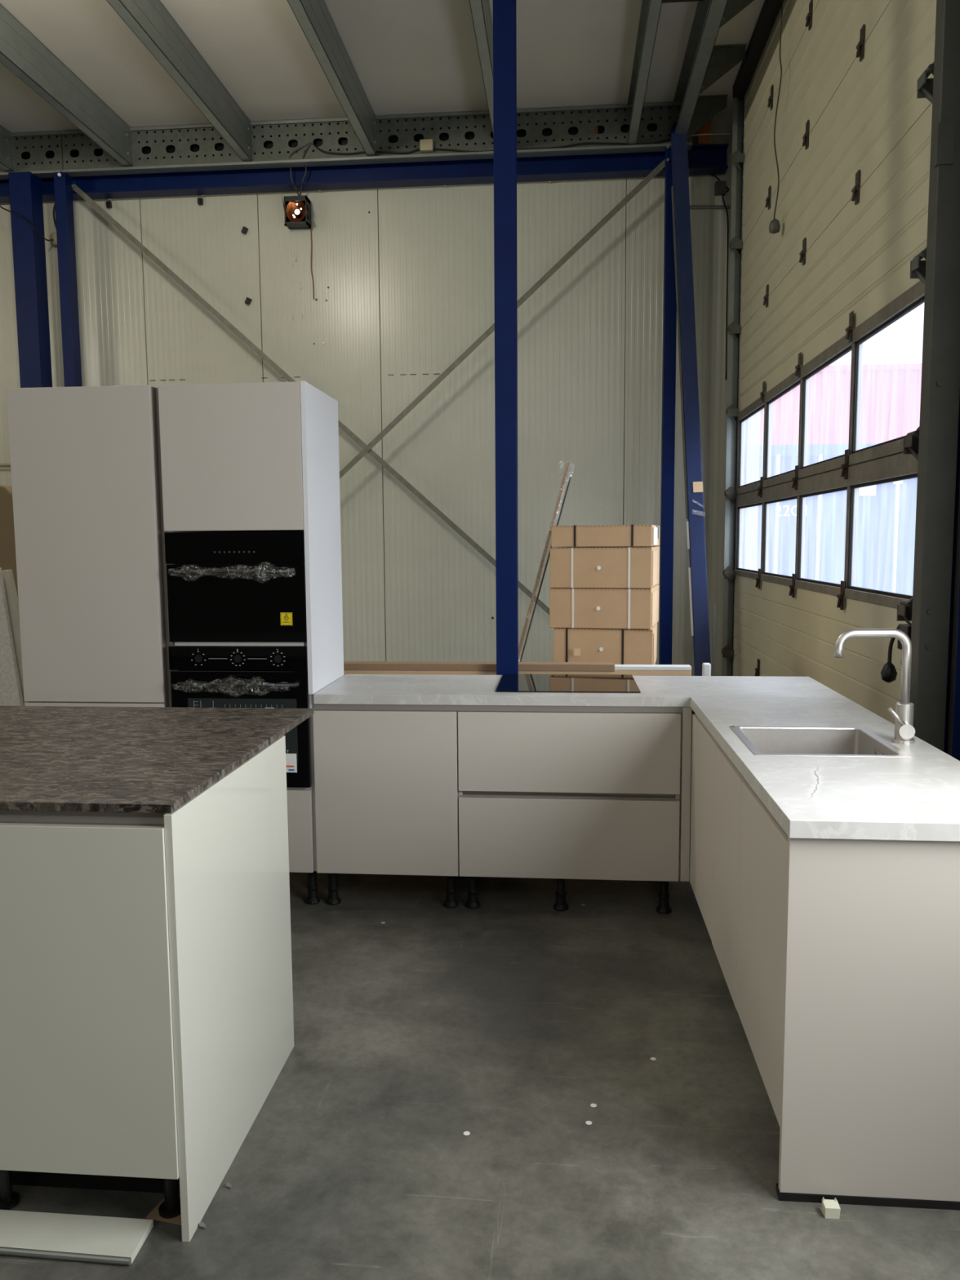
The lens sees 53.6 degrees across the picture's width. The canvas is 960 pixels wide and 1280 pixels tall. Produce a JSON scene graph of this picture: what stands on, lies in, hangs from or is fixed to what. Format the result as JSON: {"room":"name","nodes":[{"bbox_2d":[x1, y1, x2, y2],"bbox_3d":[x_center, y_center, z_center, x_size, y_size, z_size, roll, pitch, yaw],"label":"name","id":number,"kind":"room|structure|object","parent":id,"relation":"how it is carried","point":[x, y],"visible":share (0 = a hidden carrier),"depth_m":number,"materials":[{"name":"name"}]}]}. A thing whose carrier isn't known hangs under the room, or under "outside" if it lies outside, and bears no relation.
{"room":"warehouse","nodes":[
{"label":"warehouse","id":0,"kind":"room"},
{"bbox_2d":[0,115,733,675],"bbox_3d":[-2.472,-1.886,8.688,9.662,5.070,0.128,0,6,5],"label":"wall","id":1,"kind":"structure","parent":0,"point":[403,277],"depth_m":8.41,"materials":[{"name":"beige metal"}]},
{"bbox_2d":[0,462,10,469],"bbox_3d":[-5.143,-1.611,8.867,2.250,0.058,0.024,0,6,5],"label":"pipe","id":2,"kind":"object","parent":1,"relation":"attached to","point":[1,464],"visible":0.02,"depth_m":8.79,"materials":[{"name":"beige metal"}]},
{"bbox_2d":[49,204,57,244],"bbox_3d":[-3.770,-2.745,8.596,0.138,2.418,0.080,0,6,5],"label":"junction box","id":3,"kind":"object","parent":1,"relation":"attached to","point":[53,235],"visible":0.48,"depth_m":8.47,"materials":[{"name":"beige"}]},
{"bbox_2d":[106,200,111,208],"bbox_3d":[-3.311,-3.879,8.476,0.040,0.060,0.038,0,6,5],"label":"clip","id":4,"kind":"object","parent":1,"relation":"attached to","point":[108,204],"visible":1,"depth_m":8.46,"materials":[{"name":"black plastic"}]},
{"bbox_2d":[197,197,203,204],"bbox_3d":[-2.474,-3.876,8.402,0.040,0.060,0.038,0,6,5],"label":"clip","id":5,"kind":"object","parent":1,"relation":"attached to","point":[200,201],"visible":1,"depth_m":8.39,"materials":[{"name":"black plastic"}]},
{"bbox_2d":[240,226,248,234],"bbox_3d":[-2.080,-3.619,8.394,0.058,0.066,0.038,0,6,5],"label":"clip","id":6,"kind":"object","parent":1,"relation":"attached to","point":[244,230],"visible":1,"depth_m":8.38,"materials":[{"name":"black plastic"}]},
{"bbox_2d":[244,297,251,305],"bbox_3d":[-2.064,-3.017,8.457,0.058,0.066,0.038,0,6,5],"label":"clip","id":7,"kind":"object","parent":1,"relation":"attached to","point":[248,300],"visible":1,"depth_m":8.44,"materials":[{"name":"black plastic"}]},
{"bbox_2d":[0,174,708,204],"bbox_3d":[-2.171,-3.943,8.366,8.250,0.055,0.045,0,6,5],"label":"conduit","id":8,"kind":"object","parent":1,"relation":"attached to","point":[548,182],"visible":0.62,"depth_m":8.29,"materials":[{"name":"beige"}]},
{"bbox_2d":[0,143,728,203],"bbox_3d":[-2.369,-4.002,8.279,8.870,0.182,0.160,0,6,5],"label":"beam","id":9,"kind":"structure","parent":1,"relation":"attached to","point":[703,159],"depth_m":8.14,"materials":[{"name":"blue metal"}]},
{"bbox_2d":[281,142,314,299],"bbox_3d":[-1.552,-3.602,8.207,0.318,1.210,0.316,0,6,5],"label":"floodlight","id":10,"kind":"object","parent":9,"relation":"hanging from","point":[297,209],"visible":1,"depth_m":8.25,"materials":[{"name":"black plastic"}]},
{"bbox_2d":[294,208,299,214],"bbox_3d":[-1.587,-3.717,8.252,0.044,0.043,0.025,0,6,5],"label":"lamp","id":11,"kind":"object","parent":10,"relation":"attached to","point":[296,211],"depth_m":8.24,"materials":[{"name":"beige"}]},
{"bbox_2d":[697,120,711,144],"bbox_3d":[1.839,-4.178,7.786,0.100,0.205,0.040,0,6,5],"label":"block","id":12,"kind":"object","parent":9,"relation":"on","point":[706,128],"visible":0.64,"depth_m":7.77,"materials":[{"name":"brown"}]},
{"bbox_2d":[689,204,730,208],"bbox_3d":[1.891,-3.662,8.038,0.481,0.040,0.026,0,6,5],"label":"wall rail","id":13,"kind":"object","parent":1,"relation":"attached to","point":[717,206],"visible":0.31,"depth_m":8.03,"materials":[{"name":"metal"}]},
{"bbox_2d":[710,174,728,379],"bbox_3d":[2.020,-3.079,8.078,0.179,1.705,0.060,0,6,5],"label":"box","id":14,"kind":"object","parent":1,"relation":"attached to","point":[720,187],"visible":1,"depth_m":8.01,"materials":[{"name":"metal"}]},
{"bbox_2d":[0,0,764,137],"bbox_3d":[-3.133,-3.704,1.181,9.600,0.120,15.000,0,6,5],"label":"ceiling","id":15,"kind":"structure","parent":0,"point":[406,56],"depth_m":6.93,"materials":[{"name":"grey metal"}]},
{"bbox_2d":[0,124,13,172],"bbox_3d":[-4.699,-3.462,1.088,0.087,0.314,14.390,0,6,5],"label":"ceiling beam","id":16,"kind":"structure","parent":15,"relation":"attached to","point":[6,162],"depth_m":8.12,"materials":[{"name":"metal"}]},
{"bbox_2d":[0,131,66,179],"bbox_3d":[-4.902,-4.201,8.322,2.615,0.344,0.107,0,6,5],"label":"beam","id":17,"kind":"structure","parent":15,"relation":"attached to","point":[39,153],"depth_m":8.21,"materials":[{"name":"metal"}]},
{"bbox_2d":[0,4,132,166],"bbox_3d":[-3.640,-3.460,0.994,0.090,0.314,14.390,0,6,5],"label":"ceiling beam","id":18,"kind":"structure","parent":15,"relation":"attached to","point":[23,54],"depth_m":7.00,"materials":[{"name":"metal"}]},
{"bbox_2d":[106,0,252,161],"bbox_3d":[-2.594,-3.458,0.901,0.090,0.314,14.390,0,6,5],"label":"ceiling beam","id":19,"kind":"structure","parent":15,"relation":"attached to","point":[149,20],"depth_m":6.67,"materials":[{"name":"metal"}]},
{"bbox_2d":[287,0,376,155],"bbox_3d":[-1.533,-3.456,0.808,0.090,0.314,14.390,0,6,5],"label":"ceiling beam","id":20,"kind":"structure","parent":15,"relation":"attached to","point":[313,17],"depth_m":6.66,"materials":[{"name":"metal"}]},
{"bbox_2d":[60,102,692,177],"bbox_3d":[-0.935,-4.194,7.971,5.339,0.344,0.107,0,6,5],"label":"beam","id":21,"kind":"structure","parent":15,"relation":"attached to","point":[199,147],"depth_m":7.95,"materials":[{"name":"metal"}]},
{"bbox_2d":[419,138,433,152],"bbox_3d":[-0.443,-4.102,7.886,0.107,0.085,0.050,0,6,5],"label":"junction box","id":22,"kind":"object","parent":21,"relation":"attached to","point":[425,145],"visible":1,"depth_m":7.86,"materials":[{"name":"beige plastic"}]},
{"bbox_2d":[312,137,671,154],"bbox_3d":[0.092,-4.103,7.857,3.015,0.143,0.035,0,6,5],"label":"cable","id":23,"kind":"object","parent":21,"relation":"attached to","point":[668,139],"visible":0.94,"depth_m":7.83,"materials":[{"name":"black plastic"}]},
{"bbox_2d":[589,125,597,138],"bbox_3d":[0.936,-4.186,7.825,0.065,0.095,0.020,0,6,5],"label":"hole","id":24,"kind":"object","parent":21,"relation":"in","point":[596,127],"visible":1,"depth_m":7.81,"materials":[{"name":"brown"}]},
{"bbox_2d":[688,133,730,137],"bbox_3d":[1.838,-4.059,7.688,0.364,0.071,0.010,0,6,5],"label":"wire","id":25,"kind":"object","parent":21,"relation":"attached to","point":[712,133],"visible":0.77,"depth_m":7.68,"materials":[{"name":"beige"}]},
{"bbox_2d":[469,0,493,133],"bbox_3d":[-0.461,-3.454,0.713,0.087,0.314,14.390,0,6,5],"label":"ceiling beam","id":26,"kind":"structure","parent":15,"relation":"attached to","point":[480,9],"depth_m":6.25,"materials":[{"name":"metal"}]},
{"bbox_2d":[626,0,662,144],"bbox_3d":[0.612,-3.452,0.618,0.087,0.314,14.390,0,6,5],"label":"ceiling beam","id":27,"kind":"structure","parent":15,"relation":"attached to","point":[651,9],"depth_m":6.62,"materials":[{"name":"metal"}]},
{"bbox_2d":[662,0,704,3],"bbox_3d":[1.263,-4.019,5.946,0.282,0.030,0.040,0,6,5],"label":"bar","id":28,"kind":"object","parent":27,"relation":"attached to","point":[663,1],"visible":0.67,"depth_m":5.96,"materials":[{"name":"black metal"}]},
{"bbox_2d":[673,0,728,135],"bbox_3d":[0.989,-3.451,0.585,0.112,0.314,14.390,0,6,5],"label":"ceiling beam","id":29,"kind":"structure","parent":15,"relation":"attached to","point":[708,15],"depth_m":6.61,"materials":[{"name":"metal"}]},
{"bbox_2d":[686,94,728,138],"bbox_3d":[1.820,-4.195,7.625,0.319,0.311,0.040,0,6,5],"label":"plate","id":30,"kind":"object","parent":29,"relation":"attached to","point":[708,107],"visible":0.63,"depth_m":7.63,"materials":[{"name":"metal"}]},
{"bbox_2d":[699,44,746,93],"bbox_3d":[1.752,-4.113,6.852,0.319,0.311,0.040,0,6,5],"label":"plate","id":31,"kind":"object","parent":29,"relation":"attached to","point":[724,58],"visible":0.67,"depth_m":6.86,"materials":[{"name":"metal"}]},
{"bbox_2d":[720,0,754,27],"bbox_3d":[1.673,-4.019,5.960,0.319,0.311,0.040,0,6,5],"label":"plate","id":32,"kind":"object","parent":29,"relation":"attached to","point":[733,7],"visible":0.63,"depth_m":5.98,"materials":[{"name":"metal"}]},
{"bbox_2d":[0,856,959,1279],"bbox_3d":[-3.095,1.457,1.721,9.600,0.121,15.000,0,6,5],"label":"floor","id":33,"kind":"structure","parent":0,"point":[513,1086],"depth_m":2.53,"materials":[{"name":"concrete"}]},
{"bbox_2d":[0,567,23,706],"bbox_3d":[-2.321,0.417,4.362,0.653,1.495,0.025,0,6,5],"label":"stone slab","id":34,"kind":"object","parent":33,"relation":"on","point":[11,694],"visible":0.25,"depth_m":4.30,"materials":[{"name":"grey stone"}]},
{"bbox_2d":[1,569,27,706],"bbox_3d":[-2.254,0.431,4.395,0.722,1.510,0.030,0,6,5],"label":"stone slab","id":35,"kind":"object","parent":33,"relation":"on","point":[12,601],"visible":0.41,"depth_m":4.31,"materials":[{"name":"grey stone"}]},
{"bbox_2d":[8,171,52,387],"bbox_3d":[-3.921,-1.674,8.472,0.196,4.715,0.185,0,6,5],"label":"column","id":36,"kind":"structure","parent":33,"relation":"on","point":[25,190],"depth_m":8.25,"materials":[{"name":"metal"}]},
{"bbox_2d":[0,205,53,240],"bbox_3d":[-3.976,-3.659,8.304,0.362,0.314,0.329,0,6,5],"label":"cable","id":37,"kind":"object","parent":36,"relation":"attached to","point":[24,219],"visible":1,"depth_m":8.15,"materials":[{"name":"black plastic"}]},
{"bbox_2d":[53,172,82,386],"bbox_3d":[-3.584,-1.669,8.427,0.103,4.710,0.146,0,6,5],"label":"post","id":38,"kind":"object","parent":33,"relation":"on","point":[63,188],"visible":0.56,"depth_m":8.24,"materials":[{"name":"metal"}]},
{"bbox_2d":[71,183,549,614],"bbox_3d":[-0.987,-1.667,8.275,5.136,4.624,0.030,0,6,5],"label":"diagonal brace","id":39,"kind":"object","parent":38,"relation":"attached to","point":[74,187],"visible":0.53,"depth_m":8.28,"materials":[{"name":"metal"}]},
{"bbox_2d":[339,160,665,479],"bbox_3d":[-0.998,-1.649,8.268,5.142,4.638,0.030,0,6,5],"label":"diagonal brace","id":40,"kind":"object","parent":38,"relation":"attached to","point":[661,165],"visible":0.45,"depth_m":8.07,"materials":[{"name":"metal"}]},
{"bbox_2d":[0,1209,153,1265],"bbox_3d":[-1.107,1.331,2.135,0.726,0.016,0.134,0,6,5],"label":"board","id":41,"kind":"object","parent":33,"relation":"on","point":[58,1236],"visible":1,"depth_m":2.11,"materials":[{"name":"laminate"}]},
{"bbox_2d":[6,385,164,706],"bbox_3d":[-1.601,0.027,4.240,0.606,2.179,0.552,0,6,5],"label":"tall cabinet","id":42,"kind":"object","parent":33,"relation":"on","point":[82,470],"visible":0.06,"depth_m":3.92,"materials":[{"name":"grey laminate"}]},
{"bbox_2d":[151,386,173,706],"bbox_3d":[-1.309,-0.031,3.968,0.059,2.006,0.034,0,6,5],"label":"channel","id":43,"kind":"object","parent":42,"relation":"attached to","point":[166,642],"visible":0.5,"depth_m":3.94,"materials":[{"name":"grey"}]},
{"bbox_2d":[0,735,293,1242],"bbox_3d":[-1.522,0.810,2.547,1.826,0.974,0.832,0,6,5],"label":"kitchen island","id":44,"kind":"object","parent":33,"relation":"on","point":[147,1020],"visible":0.99,"depth_m":2.09,"materials":[{"name":"grey"}]},
{"bbox_2d":[0,706,314,813],"bbox_3d":[-1.577,0.297,2.680,1.951,0.020,1.162,0,6,5],"label":"island countertop","id":45,"kind":"structure","parent":44,"relation":"on","point":[53,758],"depth_m":2.53,"materials":[{"name":"stone"}]},
{"bbox_2d":[146,1198,181,1225],"bbox_3d":[-0.716,1.327,2.213,0.092,0.002,0.076,1,6,14],"label":"cardboard packer","id":46,"kind":"object","parent":33,"relation":"on","point":[153,1215],"visible":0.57,"depth_m":2.19,"materials":[{"name":"brown cardboard"}]},
{"bbox_2d":[199,1222,205,1227],"bbox_3d":[-0.629,1.329,2.157,0.013,0.012,0.012,3,7,31],"label":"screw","id":47,"kind":"object","parent":33,"relation":"on","point":[202,1224],"visible":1,"depth_m":2.15,"materials":[{"name":"metal"}]},
{"bbox_2d":[225,1182,231,1187],"bbox_3d":[-0.604,1.315,2.290,0.013,0.012,0.012,3,7,31],"label":"screw","id":48,"kind":"object","parent":33,"relation":"on","point":[228,1184],"visible":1,"depth_m":2.29,"materials":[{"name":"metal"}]},
{"bbox_2d":[158,381,343,904],"bbox_3d":[-0.964,0.027,4.185,0.604,2.181,0.556,0,6,5],"label":"tall cabinet","id":49,"kind":"object","parent":33,"relation":"on","point":[264,456],"visible":0.29,"depth_m":3.85,"materials":[{"name":"grey"}]},
{"bbox_2d":[164,531,306,642],"bbox_3d":[-0.980,-0.238,4.094,0.581,0.449,0.573,0,6,5],"label":"oven","id":50,"kind":"object","parent":49,"relation":"in","point":[248,586],"visible":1,"depth_m":3.88,"materials":[{"name":"black glass"}]},
{"bbox_2d":[168,645,311,787],"bbox_3d":[-0.975,0.294,4.164,0.583,0.588,0.624,0,6,5],"label":"oven","id":51,"kind":"object","parent":49,"relation":"in","point":[202,676],"visible":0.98,"depth_m":3.92,"materials":[{"name":"black glass"}]},
{"bbox_2d":[312,710,461,908],"bbox_3d":[-0.364,0.688,4.204,0.598,0.854,0.560,0,6,5],"label":"base cabinet","id":52,"kind":"object","parent":33,"relation":"on","point":[386,783],"visible":0.74,"depth_m":3.92,"materials":[{"name":"grey"}]},
{"bbox_2d":[493,0,518,675],"bbox_3d":[0.119,-1.451,4.365,0.099,5.067,0.100,0,6,5],"label":"column","id":53,"kind":"structure","parent":33,"relation":"on","point":[504,28],"depth_m":4.32,"materials":[{"name":"blue metal"}]},
{"bbox_2d":[342,661,691,856],"bbox_3d":[0.003,0.584,4.720,2.040,0.948,0.081,0,6,5],"label":"wooden board","id":54,"kind":"object","parent":33,"relation":"on","point":[349,667],"visible":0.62,"depth_m":4.63,"materials":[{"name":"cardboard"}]},
{"bbox_2d":[518,459,573,662],"bbox_3d":[0.247,-0.025,5.419,0.676,1.997,0.067,-4,7,-29],"label":"pole","id":55,"kind":"object","parent":33,"relation":"on","point":[562,483],"visible":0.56,"depth_m":5.42,"materials":[{"name":"metal"}]},
{"bbox_2d":[457,711,680,914],"bbox_3d":[0.382,0.689,4.138,0.896,0.854,0.560,0,6,5],"label":"base cabinet","id":56,"kind":"object","parent":33,"relation":"on","point":[562,797],"visible":0.99,"depth_m":3.85,"materials":[{"name":"grey"}]},
{"bbox_2d":[313,703,682,715],"bbox_3d":[0.076,0.282,3.873,1.527,0.040,0.043,0,6,5],"label":"channel","id":57,"kind":"object","parent":56,"relation":"attached to","point":[316,706],"visible":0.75,"depth_m":3.85,"materials":[{"name":"grey"}]},
{"bbox_2d":[313,674,846,706],"bbox_3d":[0.402,0.214,4.105,2.130,0.041,0.588,0,6,5],"label":"countertop","id":58,"kind":"structure","parent":56,"relation":"on","point":[348,689],"depth_m":3.91,"materials":[{"name":"stone"}]},
{"bbox_2d":[495,674,640,693],"bbox_3d":[0.380,0.187,4.143,0.594,0.005,0.502,0,6,5],"label":"cooktop","id":59,"kind":"object","parent":58,"relation":"in","point":[585,683],"visible":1,"depth_m":4.10,"materials":[{"name":"black glass"}]},
{"bbox_2d":[658,145,676,664],"bbox_3d":[1.581,-1.663,7.980,0.102,4.715,0.126,0,6,5],"label":"post","id":60,"kind":"object","parent":33,"relation":"on","point":[669,303],"visible":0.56,"depth_m":7.94,"materials":[{"name":"metal"}]},
{"bbox_2d":[670,124,711,675],"bbox_3d":[1.662,-1.679,7.478,0.148,4.806,0.884,-1,6,-9],"label":"beam","id":61,"kind":"structure","parent":33,"relation":"on","point":[698,591],"depth_m":7.45,"materials":[{"name":"metal"}]},
{"bbox_2d":[679,706,719,940],"bbox_3d":[1.106,0.708,3.783,0.597,0.880,1.140,0,6,5],"label":"base cabinet","id":62,"kind":"object","parent":33,"relation":"on","point":[704,745],"depth_m":3.62,"materials":[{"name":"grey"}]},
{"bbox_2d":[702,662,711,675],"bbox_3d":[1.091,0.585,4.609,0.037,0.953,0.040,0,6,5],"label":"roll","id":63,"kind":"object","parent":33,"relation":"on","point":[706,667],"visible":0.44,"depth_m":4.54,"materials":[{"name":"white paper"}]},
{"bbox_2d":[711,605,715,675],"bbox_3d":[1.508,0.336,6.151,0.015,1.120,0.020,0,6,5],"label":"board","id":64,"kind":"object","parent":33,"relation":"on","point":[713,606],"visible":0.36,"depth_m":6.11,"materials":[{"name":"metal"}]},
{"bbox_2d":[711,746,745,1010],"bbox_3d":[1.054,0.805,2.982,0.560,0.854,0.469,0,6,5],"label":"base cabinet","id":65,"kind":"object","parent":33,"relation":"on","point":[727,798],"visible":0.09,"depth_m":2.97,"materials":[{"name":"grey"}]},
{"bbox_2d":[817,1196,840,1219],"bbox_3d":[0.802,1.304,2.182,0.042,0.033,0.030,0,6,5],"label":"spacer","id":66,"kind":"object","parent":33,"relation":"on","point":[831,1209],"visible":1,"depth_m":2.17,"materials":[{"name":"beige plastic"}]},
{"bbox_2d":[736,781,959,1210],"bbox_3d":[1.022,0.847,2.451,0.597,0.882,0.592,0,6,5],"label":"base cabinet","id":67,"kind":"object","parent":33,"relation":"on","point":[848,1006],"visible":0.95,"depth_m":2.18,"materials":[{"name":"grey"}]},
{"bbox_2d":[694,713,787,836],"bbox_3d":[0.802,0.372,2.966,0.049,0.040,1.630,0,6,5],"label":"channel","id":68,"kind":"object","parent":67,"relation":"attached to","point":[695,713],"visible":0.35,"depth_m":2.70,"materials":[{"name":"grey"}]},
{"bbox_2d":[690,697,959,841],"bbox_3d":[1.063,0.334,2.916,0.604,0.041,1.676,0,6,5],"label":"countertop","id":69,"kind":"structure","parent":67,"relation":"on","point":[917,797],"depth_m":2.47,"materials":[{"name":"stone"}]},
{"bbox_2d":[728,725,911,757],"bbox_3d":[1.032,0.403,2.949,0.441,0.191,0.433,0,6,5],"label":"sink","id":70,"kind":"object","parent":69,"relation":"in","point":[834,741],"visible":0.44,"depth_m":3.13,"materials":[{"name":"metal"}]},
{"bbox_2d":[833,628,915,744],"bbox_3d":[1.203,0.140,2.887,0.248,0.348,0.090,0,6,5],"label":"tap","id":71,"kind":"object","parent":69,"relation":"on","point":[904,731],"visible":1,"depth_m":2.88,"materials":[{"name":"metal"}]},
{"bbox_2d":[943,399,959,760],"bbox_3d":[1.859,-1.365,3.407,0.238,5.070,0.200,0,6,5],"label":"column","id":72,"kind":"structure","parent":33,"relation":"on","point":[956,727],"depth_m":3.58,"materials":[{"name":"metal"}]},
{"bbox_2d":[896,62,933,626],"bbox_3d":[1.702,-1.368,3.548,0.157,5.050,0.116,0,6,5],"label":"bracket","id":73,"kind":"object","parent":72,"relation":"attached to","point":[925,85],"visible":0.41,"depth_m":3.59,"materials":[{"name":"metal"}]},
{"bbox_3d":[-2.748,0.574,5.282,0.860,0.890,0.500,0,6,5],"label":"crate","id":74,"kind":"object","parent":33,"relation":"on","visible":0},
{"bbox_2d":[0,484,18,599],"bbox_3d":[-2.786,-0.336,5.038,0.825,0.968,0.100,0,6,5],"label":"board","id":75,"kind":"object","parent":74,"relation":"on","point":[7,544],"visible":0.18,"depth_m":4.93,"materials":[{"name":"brown wood"}]},
{"bbox_2d":[573,648,580,655],"bbox_3d":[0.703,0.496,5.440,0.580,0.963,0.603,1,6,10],"label":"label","id":76,"kind":"object","parent":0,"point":[576,651],"visible":0.14,"depth_m":5.12,"materials":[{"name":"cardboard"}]},
{"bbox_3d":[0.712,0.682,5.500,0.582,0.219,0.564,0,6,5],"label":"cardboard box","id":77,"kind":"object","parent":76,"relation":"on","visible":0},
{"bbox_3d":[0.710,0.462,5.477,0.582,0.219,0.564,0,6,5],"label":"cardboard box","id":78,"kind":"object","parent":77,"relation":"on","visible":0},
{"bbox_3d":[0.709,0.243,5.454,0.582,0.219,0.564,0,6,5],"label":"cardboard box","id":79,"kind":"object","parent":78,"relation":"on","visible":0},
{"bbox_2d":[553,622,657,664],"bbox_3d":[0.728,0.024,5.425,0.546,0.219,0.531,1,6,13],"label":"cardboard box","id":80,"kind":"object","parent":79,"relation":"on","point":[617,646],"visible":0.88,"depth_m":5.17,"materials":[{"name":"brown cardboard"}]},
{"bbox_2d":[549,584,658,629],"bbox_3d":[0.718,-0.197,5.401,0.559,0.218,0.531,1,6,15],"label":"cardboard box","id":81,"kind":"object","parent":80,"relation":"on","point":[569,607],"visible":0.93,"depth_m":5.16,"materials":[{"name":"brown cardboard"}]},
{"bbox_2d":[550,546,659,588],"bbox_3d":[0.718,-0.416,5.378,0.557,0.220,0.531,1,6,15],"label":"cardboard box","id":82,"kind":"object","parent":81,"relation":"on","point":[613,567],"visible":0.97,"depth_m":5.13,"materials":[{"name":"brown cardboard"}]},
{"bbox_2d":[551,524,659,546],"bbox_3d":[0.722,-0.587,5.361,0.552,0.117,0.527,1,6,15],"label":"cardboard box","id":83,"kind":"object","parent":82,"relation":"on","point":[597,535],"visible":1,"depth_m":5.11,"materials":[{"name":"brown cardboard"}]},
{"bbox_2d":[743,410,959,755],"bbox_3d":[1.612,-1.108,0.968,0.100,5.070,14.870,0,6,5],"label":"wall","id":84,"kind":"structure","parent":0,"point":[753,429],"depth_m":7.66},
{"bbox_2d":[721,94,746,675],"bbox_3d":[2.074,-1.808,7.720,0.162,5.050,0.224,0,6,5],"label":"door track","id":85,"kind":"object","parent":84,"relation":"attached to","point":[737,159],"visible":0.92,"depth_m":7.67,"materials":[{"name":"metal"}]},
{"bbox_2d":[732,0,936,724],"bbox_3d":[1.873,-1.585,5.604,0.138,5.044,4.140,0,6,5],"label":"door","id":86,"kind":"structure","parent":85,"relation":"attached to","point":[853,131],"depth_m":5.10,"materials":[{"name":"metal"}]},
{"bbox_2d":[768,0,782,233],"bbox_3d":[1.877,-3.337,6.004,0.072,1.472,0.159,2,7,24],"label":"pull cord","id":87,"kind":"object","parent":86,"relation":"hanging from","point":[775,226],"visible":1,"depth_m":6.03,"materials":[{"name":"grey plastic"}]},
{"bbox_2d":[880,623,911,682],"bbox_3d":[1.675,0.060,3.789,0.107,0.240,0.175,0,6,5],"label":"door lock","id":88,"kind":"object","parent":86,"relation":"attached to","point":[888,673],"visible":0.45,"depth_m":3.83,"materials":[{"name":"black plastic"}]},
{"bbox_2d":[909,0,959,751],"bbox_3d":[1.683,-1.367,3.439,0.118,5.070,0.096,0,6,5],"label":"column","id":89,"kind":"structure","parent":84,"relation":"attached to","point":[940,365],"depth_m":3.46,"materials":[{"name":"metal"}]},
{"label":"outside","id":90,"kind":"structure","parent":0,"visible":0},
{"bbox_3d":[15.992,0.764,7.527,27.400,0.170,70.000,0,6,5],"label":"ground","id":91,"kind":"structure","parent":90,"visible":0},
{"bbox_2d":[756,443,917,595],"bbox_3d":[4.336,-1.150,13.379,2.440,2.590,6.052,0,6,5],"label":"shipping container","id":92,"kind":"object","parent":91,"relation":"on","point":[886,512],"visible":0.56,"depth_m":10.43,"materials":[{"name":"blue paint"}]},
{"bbox_3d":[8.098,-2.207,23.206,3.300,2.590,5.700,0,6,5],"label":"shipping container","id":93,"kind":"object","parent":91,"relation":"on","visible":0},
{"bbox_2d":[760,363,921,444],"bbox_3d":[8.079,-4.793,22.936,3.300,2.590,5.700,0,6,5],"label":"shipping container","id":94,"kind":"object","parent":93,"relation":"on","point":[891,393],"visible":0.34,"depth_m":20.09,"materials":[{"name":"red paint"}]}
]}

